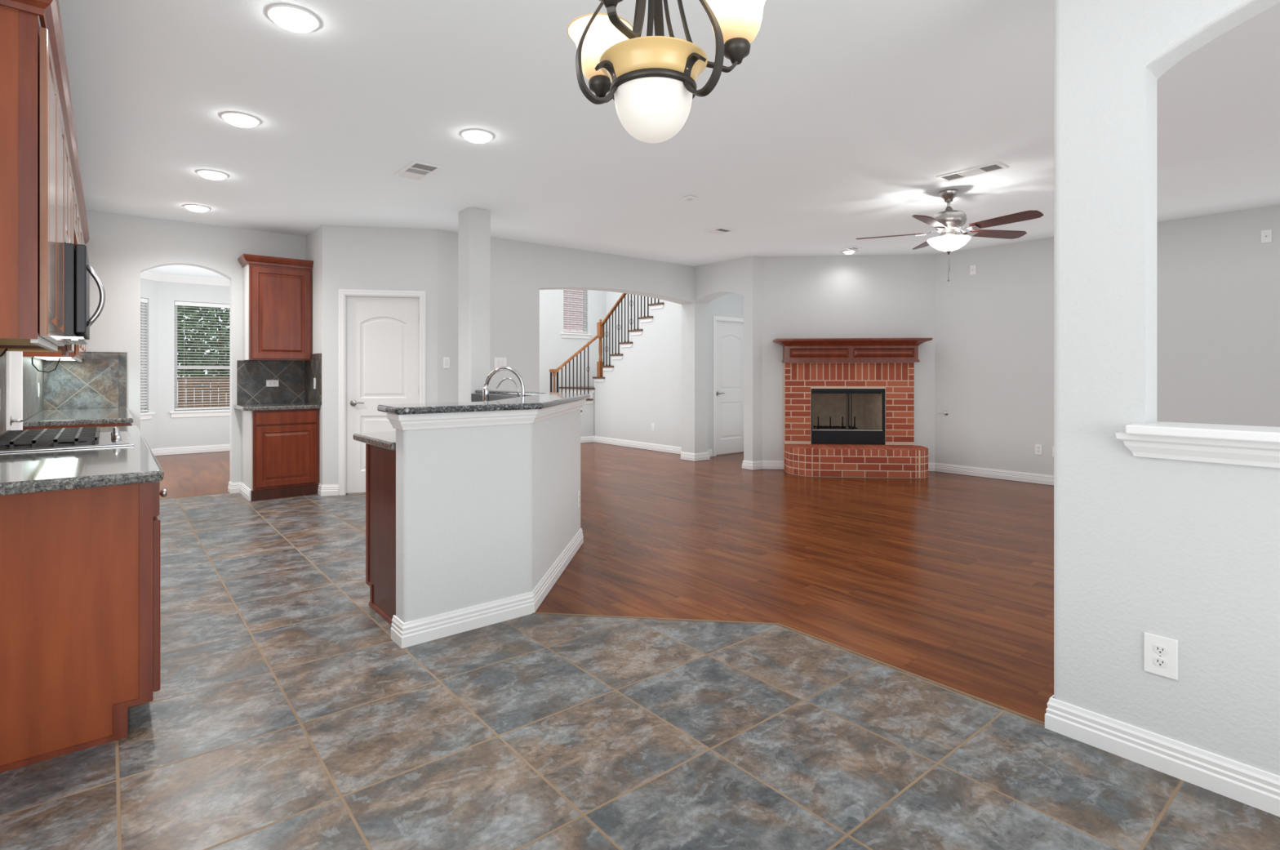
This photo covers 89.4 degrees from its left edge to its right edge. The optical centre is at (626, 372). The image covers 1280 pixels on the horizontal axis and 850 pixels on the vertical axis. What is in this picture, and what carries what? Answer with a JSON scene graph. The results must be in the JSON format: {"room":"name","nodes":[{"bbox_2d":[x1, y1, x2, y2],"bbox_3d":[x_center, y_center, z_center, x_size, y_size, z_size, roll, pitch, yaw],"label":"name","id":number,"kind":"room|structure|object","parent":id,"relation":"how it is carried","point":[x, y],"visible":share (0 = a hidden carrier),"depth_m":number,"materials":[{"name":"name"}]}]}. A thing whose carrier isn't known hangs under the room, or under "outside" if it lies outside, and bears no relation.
{"room":"open-plan kitchen","nodes":[
{"label":"open-plan kitchen","id":0,"kind":"room"},
{"bbox_2d":[26,356,42,419],"bbox_3d":[-3.639,-0.130,3.715,0.120,2.780,5.150,0,0,-39],"label":"wall","id":1,"kind":"structure","parent":0,"point":[26,357],"depth_m":5.17,"materials":[{"name":"grey paint"}]},
{"bbox_2d":[0,350,5,434],"bbox_3d":[-2.786,0.098,2.758,0.010,0.455,2.210,0,0,-39],"label":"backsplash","id":2,"kind":"structure","parent":1,"relation":"attached to","point":[2,359],"depth_m":3.51,"materials":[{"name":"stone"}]},
{"bbox_2d":[4,351,23,431],"bbox_3d":[-3.799,0.195,3.952,0.127,2.090,0.840,0,0,-39],"label":"door","id":3,"kind":"structure","parent":1,"relation":"in","point":[14,359],"depth_m":4.24,"materials":[{"name":"white paint"}]},
{"bbox_2d":[0,5,64,351],"bbox_3d":[-2.350,-0.629,2.446,0.298,1.062,1.093,0,0,-39],"label":"upper cabinet","id":4,"kind":"object","parent":1,"relation":"attached to","point":[32,126],"visible":1,"depth_m":2.09,"materials":[{"name":"brown wood"}]},
{"bbox_2d":[0,348,8,356],"bbox_3d":[-2.434,-0.083,2.477,0.020,0.064,0.415,0,0,-33],"label":"cord","id":5,"kind":"object","parent":4,"relation":"hanging from","point":[6,349],"visible":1,"depth_m":2.62,"materials":[{"name":"black plastic"}]},
{"bbox_2d":[22,356,43,421],"bbox_3d":[-4.624,0.107,5.045,0.010,0.435,1.818,0,0,-39],"label":"backsplash","id":6,"kind":"structure","parent":1,"relation":"attached to","point":[33,404],"depth_m":4.89,"materials":[{"name":"stone"}]},
{"bbox_2d":[37,382,39,396],"bbox_3d":[-4.818,0.140,5.301,0.008,0.115,0.070,0,0,-39],"label":"light switch","id":7,"kind":"object","parent":6,"relation":"attached to","point":[37,383],"visible":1,"depth_m":5.28,"materials":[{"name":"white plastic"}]},
{"bbox_2d":[0,171,74,355],"bbox_3d":[-3.276,-0.629,3.599,0.298,1.062,0.325,0,0,-39],"label":"upper cabinet","id":8,"kind":"object","parent":1,"relation":"attached to","point":[66,348],"visible":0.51,"depth_m":3.55,"materials":[{"name":"brown wood"}]},
{"bbox_2d":[0,0,88,244],"bbox_3d":[-3.521,-1.202,3.923,0.323,0.085,4.954,0,0,-39],"label":"crown molding","id":9,"kind":"structure","parent":1,"relation":"attached to","point":[48,11],"depth_m":2.56,"materials":[{"name":"brown wood"}]},
{"bbox_2d":[22,213,85,362],"bbox_3d":[-4.508,-0.629,5.131,0.298,1.062,1.823,0,0,-39],"label":"upper cabinet","id":10,"kind":"object","parent":1,"relation":"attached to","point":[79,353],"visible":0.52,"depth_m":4.52,"materials":[{"name":"brown wood"}]},
{"bbox_2d":[31,357,60,373],"bbox_3d":[-4.066,-0.054,4.527,0.024,0.105,0.179,0,0,17],"label":"cord","id":11,"kind":"object","parent":10,"relation":"hanging from","point":[32,357],"visible":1,"depth_m":4.53,"materials":[{"name":"black plastic"}]},
{"bbox_2d":[34,356,75,360],"bbox_3d":[-4.540,-0.116,5.172,0.200,0.011,1.350,0,0,-39],"label":"lamp","id":12,"kind":"object","parent":10,"relation":"attached to","point":[68,358],"visible":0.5,"depth_m":4.78,"materials":[{"name":"white"}]},
{"bbox_2d":[64,128,71,243],"bbox_3d":[-2.933,-0.875,3.172,0.298,0.570,0.764,0,0,-39],"label":"upper cabinet","id":13,"kind":"object","parent":1,"relation":"attached to","point":[68,168],"visible":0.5,"depth_m":3.23,"materials":[{"name":"brown wood"}]},
{"bbox_2d":[64,242,105,345],"bbox_3d":[-2.877,-0.375,3.218,0.444,0.446,0.756,0,0,-39],"label":"microwave","id":14,"kind":"object","parent":13,"relation":"attached to","point":[77,269],"visible":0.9,"depth_m":3.01,"materials":[{"name":"black plastic"}]},
{"bbox_2d":[74,185,79,244],"bbox_3d":[-3.657,-1.004,4.073,0.298,0.312,0.884,0,0,-39],"label":"upper cabinet","id":15,"kind":"object","parent":1,"relation":"attached to","point":[76,205],"visible":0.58,"depth_m":4.16,"materials":[{"name":"brown wood"}]},
{"bbox_2d":[140,278,158,448],"bbox_3d":[-7.184,-0.130,9.034,0.120,2.780,1.414,0,0,6],"label":"wall","id":16,"kind":"structure","parent":0,"point":[148,288],"depth_m":9.61,"materials":[{"name":"grey paint"}]},
{"bbox_2d":[140,302,155,419],"bbox_3d":[-7.134,-0.210,9.218,0.160,1.780,0.830,0,0,6],"label":"window","id":17,"kind":"structure","parent":16,"relation":"in","point":[144,415],"depth_m":9.53,"materials":[{"name":"white paint"}]},
{"bbox_2d":[140,297,147,411],"bbox_3d":[-7.140,-0.265,9.218,0.054,1.660,0.700,0,0,6],"label":"window blinds","id":18,"kind":"object","parent":17,"relation":"attached to","point":[143,300],"visible":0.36,"depth_m":9.51,"materials":[{"name":"white plastic"}]},
{"bbox_2d":[140,271,229,286],"bbox_3d":[-5.375,-1.430,8.446,3.000,0.100,4.100,0,0,-39],"label":"trim","id":19,"kind":"structure","parent":16,"relation":"attached to","point":[145,274],"depth_m":9.89,"materials":[{"name":"white paint"}]},
{"bbox_2d":[42,209,305,482],"bbox_3d":[-4.414,-0.130,6.492,2.150,2.780,0.150,0,0,-39],"label":"wall","id":20,"kind":"structure","parent":0,"point":[120,247],"depth_m":6.25,"materials":[{"name":"grey paint"}]},
{"bbox_2d":[44,351,127,408],"bbox_3d":[-4.963,0.065,5.947,0.588,0.520,0.010,0,0,-39],"label":"backsplash","id":21,"kind":"structure","parent":20,"relation":"attached to","point":[91,383],"depth_m":5.95,"materials":[{"name":"tile"}]},
{"bbox_2d":[227,480,240,493],"bbox_3d":[-4.410,1.187,6.484,0.926,0.107,0.167,0,0,-39],"label":"baseboard","id":22,"kind":"structure","parent":20,"relation":"attached to","point":[233,487],"depth_m":6.68,"materials":[{"name":"white paint"}]},
{"bbox_2d":[240,481,250,501],"bbox_3d":[-3.830,1.187,6.491,0.017,0.107,0.578,0,0,-39],"label":"trim","id":23,"kind":"structure","parent":20,"relation":"attached to","point":[245,491],"depth_m":6.45,"materials":[{"name":"white paint"}]},
{"bbox_2d":[236,360,304,404],"bbox_3d":[-3.783,0.098,6.896,0.640,0.455,0.010,0,0,-39],"label":"backsplash","id":24,"kind":"structure","parent":20,"relation":"attached to","point":[251,375],"depth_m":6.88,"materials":[{"name":"tile"}]},
{"bbox_2d":[266,379,278,386],"bbox_3d":[-3.773,0.110,6.892,0.118,0.072,0.008,0,0,-39],"label":"wall outlet","id":25,"kind":"object","parent":24,"relation":"attached to","point":[269,383],"visible":1,"depth_m":6.89,"materials":[{"name":"white plastic"}]},
{"bbox_2d":[237,253,313,269],"bbox_3d":[-3.668,-1.143,6.763,0.640,0.085,0.351,0,0,-39],"label":"crown molding","id":26,"kind":"structure","parent":20,"relation":"attached to","point":[245,259],"depth_m":6.63,"materials":[{"name":"brown wood"}]},
{"bbox_2d":[243,263,311,360],"bbox_3d":[-3.658,-0.616,6.787,0.590,0.968,0.328,0,0,-39],"label":"upper cabinet","id":27,"kind":"object","parent":20,"relation":"attached to","point":[277,300],"visible":1,"depth_m":6.65,"materials":[{"name":"brown wood"}]},
{"bbox_2d":[158,280,229,455],"bbox_3d":[-6.157,-0.130,10.537,2.400,2.780,0.140,0,0,-39],"label":"wall","id":28,"kind":"structure","parent":0,"point":[175,432],"depth_m":9.85,"materials":[{"name":"grey paint"}]},
{"bbox_2d":[151,444,229,456],"bbox_3d":[-5.375,1.187,8.446,3.000,0.107,4.100,0,0,-39],"label":"baseboard","id":29,"kind":"structure","parent":28,"relation":"attached to","point":[222,447],"depth_m":9.97,"materials":[{"name":"white paint"}]},
{"bbox_2d":[169,305,229,417],"bbox_3d":[-6.508,-0.210,10.216,1.170,1.780,0.180,0,0,-39],"label":"window","id":30,"kind":"structure","parent":28,"relation":"in","point":[205,412],"depth_m":10.16,"materials":[{"name":"white paint"}]},
{"bbox_2d":[174,301,229,409],"bbox_3d":[-6.506,-0.265,10.213,1.040,1.660,0.054,0,0,-39],"label":"window blinds","id":31,"kind":"object","parent":30,"relation":"attached to","point":[184,304],"visible":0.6,"depth_m":10.09,"materials":[{"name":"white plastic"}]},
{"bbox_2d":[305,224,322,484],"bbox_3d":[-3.264,-0.130,6.857,0.100,2.780,0.720,0,0,-39],"label":"wall","id":32,"kind":"structure","parent":0,"point":[313,240],"depth_m":6.68,"materials":[{"name":"grey paint"}]},
{"bbox_2d":[304,353,321,404],"bbox_3d":[-3.313,0.062,6.829,0.010,0.525,0.678,0,0,-39],"label":"backsplash","id":33,"kind":"structure","parent":32,"relation":"attached to","point":[313,368],"depth_m":6.80,"materials":[{"name":"tile"}]},
{"bbox_2d":[313,377,315,389],"bbox_3d":[-3.252,0.110,6.739,0.008,0.115,0.070,0,0,-39],"label":"wall outlet","id":34,"kind":"object","parent":33,"relation":"attached to","point":[314,379],"visible":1,"depth_m":6.73,"materials":[{"name":"white plastic"}]},
{"bbox_2d":[322,224,437,484],"bbox_3d":[-2.537,-0.130,6.707,1.123,2.780,0.120,0,0,-11],"label":"wall","id":35,"kind":"structure","parent":0,"point":[354,257],"depth_m":6.61,"materials":[{"name":"grey paint"}]},
{"bbox_2d":[317,483,338,495],"bbox_3d":[-2.571,1.187,6.636,1.211,0.107,0.134,0,0,-5],"label":"baseboard","id":36,"kind":"structure","parent":35,"relation":"attached to","point":[323,490],"depth_m":6.55,"materials":[{"name":"white paint"}]},
{"bbox_2d":[338,288,426,494],"bbox_3d":[-2.514,0.195,6.688,0.850,2.090,0.127,0,0,-11],"label":"door","id":37,"kind":"structure","parent":35,"relation":"in","point":[382,333],"depth_m":6.67,"materials":[{"name":"white paint"}]},
{"bbox_2d":[458,207,490,402],"bbox_3d":[-1.415,-0.130,6.008,0.210,2.760,0.260,0,0,-39],"label":"wall pillar","id":38,"kind":"structure","parent":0,"point":[474,224],"depth_m":5.91,"materials":[{"name":"grey paint"}]},
{"bbox_2d":[395,393,580,622],"bbox_3d":[-0.773,0.719,4.475,0.922,1.063,2.998,0,0,-6],"label":"wall","id":39,"kind":"structure","parent":0,"point":[483,513],"depth_m":3.17,"materials":[{"name":"grey paint"}]},
{"bbox_2d":[377,389,590,414],"bbox_3d":[-0.768,0.170,4.442,1.036,0.033,3.102,0,0,-3],"label":"bar","id":40,"kind":"object","parent":39,"relation":"on","point":[531,400],"visible":1,"depth_m":3.23,"materials":[{"name":"stone"}]},
{"bbox_2d":[386,399,586,430],"bbox_3d":[-0.743,0.223,4.444,0.927,0.072,3.081,0,0,-4],"label":"trim","id":41,"kind":"structure","parent":39,"relation":"attached to","point":[434,420],"depth_m":3.13,"materials":[{"name":"white paint"}]},
{"bbox_2d":[391,528,583,648],"bbox_3d":[-0.749,1.187,4.454,0.901,0.107,3.044,0,0,-4],"label":"baseboard","id":42,"kind":"structure","parent":39,"relation":"attached to","point":[412,633],"depth_m":3.16,"materials":[{"name":"white paint"}]},
{"bbox_2d":[471,393,520,401],"bbox_3d":[-0.950,0.256,5.291,0.011,0.138,1.438,0,0,-39],"label":"backsplash","id":43,"kind":"structure","parent":39,"relation":"attached to","point":[474,397],"depth_m":5.56,"materials":[{"name":"black stone"}]},
{"bbox_2d":[577,490,580,507],"bbox_3d":[-0.341,0.905,4.632,0.008,0.115,0.070,0,0,7],"label":"wall outlet","id":44,"kind":"object","parent":39,"relation":"attached to","point":[579,491],"visible":1,"depth_m":4.63,"materials":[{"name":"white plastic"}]},
{"bbox_2d":[437,229,694,402],"bbox_3d":[-0.593,-0.130,8.035,3.760,2.780,0.270,0,0,-39],"label":"wall","id":45,"kind":"structure","parent":0,"point":[519,269],"depth_m":7.39,"materials":[{"name":"grey paint"}]},
{"bbox_2d":[443,356,449,368],"bbox_3d":[-1.897,-0.108,6.808,0.070,0.115,0.008,0,0,-39],"label":"light switch","id":46,"kind":"object","parent":45,"relation":"attached to","point":[446,360],"visible":1,"depth_m":6.80,"materials":[{"name":"white plastic"}]},
{"bbox_2d":[494,357,506,368],"bbox_3d":[-1.405,-0.110,7.204,0.150,0.125,0.008,0,0,-39],"label":"light switch","id":47,"kind":"object","parent":45,"relation":"attached to","point":[499,362],"visible":0.91,"depth_m":7.20,"materials":[{"name":"white plastic"}]},
{"bbox_2d":[680,448,712,461],"bbox_3d":[1.085,1.187,9.373,0.567,0.107,0.287,0,0,-39],"label":"baseboard","id":48,"kind":"structure","parent":45,"relation":"attached to","point":[684,455],"depth_m":9.20,"materials":[{"name":"white paint"}]},
{"bbox_2d":[539,288,606,392],"bbox_3d":[-2.248,-1.350,11.740,4.600,5.220,0.120,0,0,-39],"label":"wall","id":49,"kind":"structure","parent":0,"point":[554,350],"depth_m":12.48,"materials":[{"name":"grey paint"}]},
{"bbox_2d":[560,288,591,338],"bbox_3d":[-1.014,-1.270,12.693,0.700,1.180,0.160,0,0,-39],"label":"window","id":50,"kind":"structure","parent":49,"relation":"in","point":[564,335],"depth_m":12.74,"materials":[{"name":"white paint"}]},
{"bbox_2d":[563,288,587,333],"bbox_3d":[-1.017,-1.325,12.698,0.570,1.060,0.054,0,0,-39],"label":"window blinds","id":51,"kind":"object","parent":50,"relation":"attached to","point":[568,290],"visible":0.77,"depth_m":12.69,"materials":[{"name":"white plastic"}]},
{"bbox_2d":[155,441,1053,722],"bbox_3d":[-0.328,1.292,5.637,9.950,0.097,15.000,0,0,-39],"label":"floor","id":52,"kind":"structure","parent":0,"point":[947,579],"depth_m":4.31,"materials":[{"name":"brown wood"}]},
{"bbox_2d":[549,293,681,447],"bbox_3d":[-0.164,-0.648,11.111,2.078,3.777,3.432,0,0,-39],"label":"staircase","id":53,"kind":"structure","parent":52,"relation":"on","point":[641,388],"depth_m":10.68,"materials":[{"name":"grey paint"}]},
{"bbox_2d":[651,423,654,431],"bbox_3d":[0.423,0.870,10.371,0.008,0.115,0.070,0,0,-39],"label":"wall outlet","id":54,"kind":"object","parent":53,"relation":"attached to","point":[652,424],"visible":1,"depth_m":10.36,"materials":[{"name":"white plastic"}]},
{"bbox_2d":[773,337,932,478],"bbox_3d":[2.812,0.406,8.179,1.873,1.668,1.050,0,0,5],"label":"fireplace","id":55,"kind":"object","parent":52,"relation":"on","point":[871,380],"depth_m":8.12,"materials":[{"name":"red brick"}]},
{"bbox_2d":[773,337,932,342],"bbox_3d":[2.806,-0.414,8.112,1.873,0.027,0.305,0,0,5],"label":"mantel shelf","id":56,"kind":"object","parent":55,"relation":"attached to","point":[796,340],"depth_m":7.98,"materials":[{"name":"brown wood"}]},
{"bbox_2d":[580,435,681,453],"bbox_3d":[-0.140,1.187,10.297,0.980,0.107,2.650,0,0,-39],"label":"baseboard","id":57,"kind":"structure","parent":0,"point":[671,449],"depth_m":10.75,"materials":[{"name":"white paint"}]},
{"bbox_2d":[606,291,661,365],"bbox_3d":[0.756,-1.350,11.768,0.120,5.220,3.600,0,0,-39],"label":"wall","id":58,"kind":"structure","parent":0,"point":[612,297],"depth_m":12.70,"materials":[{"name":"grey paint"}]},
{"bbox_2d":[0,492,1279,849],"bbox_3d":[-1.154,1.285,2.203,4.360,0.090,10.680,0,0,-39],"label":"floor tile","id":59,"kind":"structure","parent":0,"point":[286,713],"depth_m":2.15,"materials":[{"name":"tile"}]},
{"bbox_2d":[22,422,132,430],"bbox_3d":[-4.396,0.803,5.255,0.618,0.874,1.780,0,0,-39],"label":"base cabinet","id":60,"kind":"object","parent":59,"relation":"on","point":[125,424],"visible":0.04,"depth_m":4.56,"materials":[{"name":"brown wood"}]},
{"bbox_2d":[22,407,133,426],"bbox_3d":[-4.391,0.345,5.226,0.599,0.038,1.849,0,0,-39],"label":"countertop","id":61,"kind":"structure","parent":60,"relation":"on","point":[80,416],"depth_m":4.72,"materials":[{"name":"stone"}]},
{"bbox_2d":[0,481,167,773],"bbox_3d":[-2.060,0.803,2.347,0.618,0.874,0.680,0,0,-39],"label":"base cabinet","id":62,"kind":"object","parent":59,"relation":"on","point":[80,568],"visible":0.89,"depth_m":2.12,"materials":[{"name":"brown wood"}]},
{"bbox_2d":[241,408,319,501],"bbox_3d":[-3.572,0.803,6.671,0.607,0.874,0.619,0,0,-39],"label":"base cabinet","id":63,"kind":"object","parent":59,"relation":"on","point":[280,448],"visible":0.91,"depth_m":6.43,"materials":[{"name":"brown wood"}]},
{"bbox_2d":[233,402,319,410],"bbox_3d":[-3.590,0.345,6.639,0.679,0.038,0.649,0,0,-39],"label":"countertop","id":64,"kind":"structure","parent":63,"relation":"on","point":[264,406],"depth_m":6.47,"materials":[{"name":"stone"}]},
{"bbox_2d":[365,443,395,625],"bbox_3d":[-1.261,0.803,4.497,1.491,0.874,2.509,0,0,-39],"label":"base cabinet","id":65,"kind":"object","parent":59,"relation":"on","point":[380,462],"visible":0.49,"depth_m":3.33,"materials":[{"name":"brown wood"}]},
{"bbox_2d":[353,431,395,450],"bbox_3d":[-1.297,0.345,4.500,1.544,0.038,2.559,0,0,-39],"label":"countertop","id":66,"kind":"structure","parent":65,"relation":"on","point":[387,440],"depth_m":3.28,"materials":[{"name":"stone"}]},
{"bbox_2d":[482,366,524,401],"bbox_3d":[-0.865,0.139,4.615,0.321,0.374,0.113,0,0,-8],"label":"kitchen faucet","id":67,"kind":"object","parent":66,"relation":"on","point":[486,391],"visible":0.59,"depth_m":4.61,"materials":[{"name":"silver metal"}]},
{"bbox_2d":[496,377,519,397],"bbox_3d":[-0.861,0.181,4.697,0.180,0.291,0.032,0,0,10],"label":"filter faucet","id":68,"kind":"object","parent":66,"relation":"on","point":[513,380],"visible":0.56,"depth_m":4.68,"materials":[{"name":"silver metal"}]},
{"bbox_2d":[532,612,1044,724],"bbox_3d":[0.604,1.240,3.008,2.279,0.007,0.479,0,0,28],"label":"trim","id":69,"kind":"structure","parent":59,"relation":"on","point":[779,624],"depth_m":2.96,"materials":[{"name":"brown wood"}]},
{"bbox_2d":[1,0,1279,279],"bbox_3d":[-0.340,-1.540,5.692,10.000,0.120,15.100,0,0,-39],"label":"ceiling","id":70,"kind":"structure","parent":0,"point":[838,124],"depth_m":3.92,"materials":[{"name":"white paint"}]},
{"bbox_2d":[182,204,210,212],"bbox_3d":[-3.889,-1.483,5.855,0.208,0.032,0.208,0,0,-39],"label":"recessed light","id":71,"kind":"object","parent":70,"relation":"in","point":[198,208],"visible":1,"depth_m":5.81,"materials":[{"name":"white plastic"}]},
{"bbox_2d":[195,169,228,180],"bbox_3d":[-3.118,-1.483,4.871,0.208,0.032,0.208,0,0,-39],"label":"recessed light","id":72,"kind":"object","parent":70,"relation":"in","point":[208,174],"visible":1,"depth_m":4.83,"materials":[{"name":"white plastic"}]},
{"bbox_2d":[219,111,261,127],"bbox_3d":[-2.276,-1.483,3.815,0.208,0.032,0.208,0,0,-39],"label":"recessed light","id":73,"kind":"object","parent":70,"relation":"in","point":[236,118],"visible":1,"depth_m":3.78,"materials":[{"name":"white glass"}]},
{"bbox_2d":[265,4,320,32],"bbox_3d":[-1.406,-1.483,2.732,0.208,0.032,0.208,0,0,-39],"label":"recessed light","id":74,"kind":"object","parent":70,"relation":"in","point":[290,17],"visible":1,"depth_m":2.69,"materials":[{"name":"white plastic"}]},
{"bbox_2d":[393,160,442,181],"bbox_3d":[-1.551,-1.495,4.796,0.210,0.008,0.420,0,0,-39],"label":"ceiling vent","id":75,"kind":"object","parent":70,"relation":"in","point":[415,170],"visible":1,"depth_m":4.78,"materials":[{"name":"white plastic"}]},
{"bbox_2d":[460,128,493,142],"bbox_3d":[-0.943,-1.483,4.079,0.208,0.032,0.208,0,0,-39],"label":"recessed light","id":76,"kind":"object","parent":70,"relation":"in","point":[475,135],"visible":1,"depth_m":4.03,"materials":[{"name":"white glass"}]},
{"bbox_2d":[566,0,766,142],"bbox_3d":[0.009,-1.032,1.525,0.579,0.935,0.548,0,0,30],"label":"chandelier","id":77,"kind":"object","parent":70,"relation":"hanging from","point":[651,80],"visible":1,"depth_m":1.52,"materials":[{"name":"white glass"}]},
{"bbox_2d":[681,195,697,200],"bbox_3d":[0.538,-1.489,5.525,0.100,0.020,0.100,0,0,-39],"label":"smoke detector","id":78,"kind":"object","parent":70,"relation":"attached to","point":[689,197],"visible":1,"depth_m":5.51,"materials":[{"name":"white plastic"}]},
{"bbox_2d":[703,226,735,234],"bbox_3d":[0.977,-1.495,6.814,0.220,0.008,0.240,0,0,-39],"label":"ceiling vent","id":79,"kind":"object","parent":70,"relation":"in","point":[720,230],"visible":1,"depth_m":6.81,"materials":[{"name":"white plastic"}]},
{"bbox_2d":[840,249,857,254],"bbox_3d":[2.740,-1.481,7.974,0.200,0.036,0.200,0,0,-39],"label":"recessed light","id":80,"kind":"object","parent":70,"relation":"in","point":[846,251],"visible":1,"depth_m":7.93,"materials":[{"name":"white glass"}]},
{"bbox_2d":[844,246,862,250],"bbox_3d":[2.717,-1.495,7.763,0.160,0.008,0.140,0,0,-39],"label":"ceiling vent","id":81,"kind":"object","parent":70,"relation":"in","point":[851,248],"visible":1,"depth_m":7.76,"materials":[{"name":"white plastic"}]},
{"bbox_2d":[855,189,1044,281],"bbox_3d":[2.656,-1.127,5.304,1.380,0.744,1.378,0,0,-39],"label":"ceiling fan","id":82,"kind":"object","parent":70,"relation":"hanging from","point":[948,222],"visible":1,"depth_m":5.25,"materials":[{"name":"silver metal"}]},
{"bbox_2d":[936,161,1008,182],"bbox_3d":[2.571,-1.495,4.823,0.190,0.008,0.440,0,0,-39],"label":"ceiling vent","id":83,"kind":"object","parent":70,"relation":"in","point":[997,166],"visible":1,"depth_m":4.80,"materials":[{"name":"white plastic"}]},
{"bbox_2d":[681,255,752,461],"bbox_3d":[1.306,-0.130,8.887,0.270,2.780,1.320,0,0,-39],"label":"wall","id":84,"kind":"structure","parent":0,"point":[713,281],"depth_m":9.11,"materials":[{"name":"grey paint"}]},
{"bbox_2d":[707,293,743,452],"bbox_3d":[1.568,-0.130,9.919,1.430,2.780,0.100,0,0,-39],"label":"wall","id":85,"kind":"structure","parent":0,"point":[731,305],"depth_m":9.62,"materials":[{"name":"grey paint"}]},
{"bbox_2d":[712,315,743,456],"bbox_3d":[1.604,0.195,9.930,0.880,2.090,0.127,0,0,-39],"label":"door","id":86,"kind":"structure","parent":85,"relation":"in","point":[727,331],"depth_m":9.88,"materials":[{"name":"white paint"}]},
{"bbox_2d":[752,255,762,461],"bbox_3d":[1.659,-0.130,8.368,0.153,2.780,0.100,0,0,-27],"label":"wall","id":87,"kind":"structure","parent":0,"point":[757,260],"depth_m":8.32,"materials":[{"name":"grey paint"}]},
{"bbox_2d":[762,253,934,462],"bbox_3d":[2.826,-0.130,8.313,2.150,2.780,0.100,0,0,5],"label":"wall","id":88,"kind":"structure","parent":0,"point":[869,295],"depth_m":8.27,"materials":[{"name":"grey paint"}]},
{"bbox_2d":[742,460,934,471],"bbox_3d":[2.699,1.187,8.375,2.404,0.107,0.326,0,0,3],"label":"baseboard","id":89,"kind":"structure","parent":88,"relation":"attached to","point":[760,464],"depth_m":8.33,"materials":[{"name":"white paint"}]},
{"bbox_2d":[934,204,1279,484],"bbox_3d":[6.046,-0.130,5.583,0.120,2.780,6.730,0,0,-39],"label":"wall","id":90,"kind":"structure","parent":0,"point":[1218,286],"depth_m":7.15,"materials":[{"name":"grey paint"}]},
{"bbox_2d":[937,410,948,415],"bbox_3d":[3.942,0.503,8.055,0.064,0.058,0.099,0,0,-39],"label":"gas valve","id":91,"kind":"object","parent":90,"relation":"attached to","point":[946,413],"visible":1,"depth_m":8.05,"materials":[{"name":"silver metal"}]},
{"bbox_2d":[969,264,976,275],"bbox_3d":[4.176,-1.243,7.804,0.012,0.115,0.070,0,0,-39],"label":"cable plate","id":92,"kind":"object","parent":90,"relation":"attached to","point":[972,268],"visible":1,"depth_m":7.80,"materials":[{"name":"white plastic"}]},
{"bbox_2d":[934,462,1053,485],"bbox_3d":[5.993,1.187,5.540,0.017,0.107,6.730,0,0,-39],"label":"baseboard","id":93,"kind":"structure","parent":90,"relation":"attached to","point":[939,467],"depth_m":7.59,"materials":[{"name":"white paint"}]},
{"bbox_2d":[1035,444,1042,454],"bbox_3d":[4.620,0.858,7.256,0.008,0.115,0.070,0,0,-39],"label":"wall outlet","id":94,"kind":"object","parent":90,"relation":"attached to","point":[1038,447],"visible":1,"depth_m":7.25,"materials":[{"name":"white plastic"}]},
{"bbox_2d":[1261,229,1271,243],"bbox_3d":[5.763,-1.232,5.830,0.012,0.115,0.070,0,0,-39],"label":"cable plate","id":95,"kind":"object","parent":90,"relation":"attached to","point":[1266,235],"visible":1,"depth_m":5.83,"materials":[{"name":"white plastic"}]},
{"bbox_2d":[1053,0,1279,775],"bbox_3d":[2.675,-0.130,0.886,0.140,2.780,3.630,0,0,-39],"label":"wall partition","id":96,"kind":"structure","parent":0,"point":[1187,552],"depth_m":2.09,"materials":[{"name":"grey paint"}]},
{"bbox_2d":[1143,631,1177,679],"bbox_3d":[1.668,0.884,2.021,0.008,0.123,0.083,0,0,-39],"label":"wall outlet","id":97,"kind":"object","parent":96,"relation":"attached to","point":[1160,653],"visible":1,"depth_m":2.02,"materials":[{"name":"white plastic"}]},
{"bbox_2d":[1153,657,1167,667],"bbox_3d":[1.665,0.903,2.019,0.002,0.025,0.033,0,0,-39],"label":"receptacle","id":98,"kind":"object","parent":97,"relation":"attached to","point":[1158,662],"depth_m":2.02,"materials":[{"name":"white plastic"}]},
{"bbox_2d":[1153,644,1167,654],"bbox_3d":[1.665,0.865,2.019,0.002,0.025,0.033,0,0,-39],"label":"receptacle","id":99,"kind":"object","parent":97,"relation":"attached to","point":[1157,649],"depth_m":2.02,"materials":[{"name":"white plastic"}]},
{"bbox_2d":[1044,694,1279,817],"bbox_3d":[2.670,1.187,0.892,0.174,0.107,3.647,0,0,-39],"label":"baseboard","id":100,"kind":"structure","parent":96,"relation":"attached to","point":[1250,785],"depth_m":2.00,"materials":[{"name":"white paint"}]},
{"bbox_2d":[1115,421,1279,467],"bbox_3d":[2.131,0.214,1.542,0.265,0.103,1.535,0,0,-39],"label":"window ledge","id":101,"kind":"object","parent":96,"relation":"attached to","point":[1244,445],"visible":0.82,"depth_m":1.91,"materials":[{"name":"white paint"}]},
{"bbox_3d":[-2.568,0.803,2.979,0.618,0.874,0.938,0,0,-39],"label":"base cabinet","id":102,"kind":"object","parent":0,"visible":0},
{"bbox_2d":[0,425,164,495],"bbox_3d":[-2.522,0.345,2.900,0.599,0.038,2.380,0,0,-39],"label":"countertop","id":103,"kind":"structure","parent":102,"relation":"on","point":[37,471],"depth_m":2.21,"materials":[{"name":"stone"}]},
{"bbox_2d":[0,426,133,453],"bbox_3d":[-2.643,0.302,3.046,0.495,0.048,0.780,0,0,-39],"label":"gas cooktop","id":104,"kind":"object","parent":103,"relation":"in","point":[46,439],"visible":1,"depth_m":2.87,"materials":[{"name":"silver metal"}]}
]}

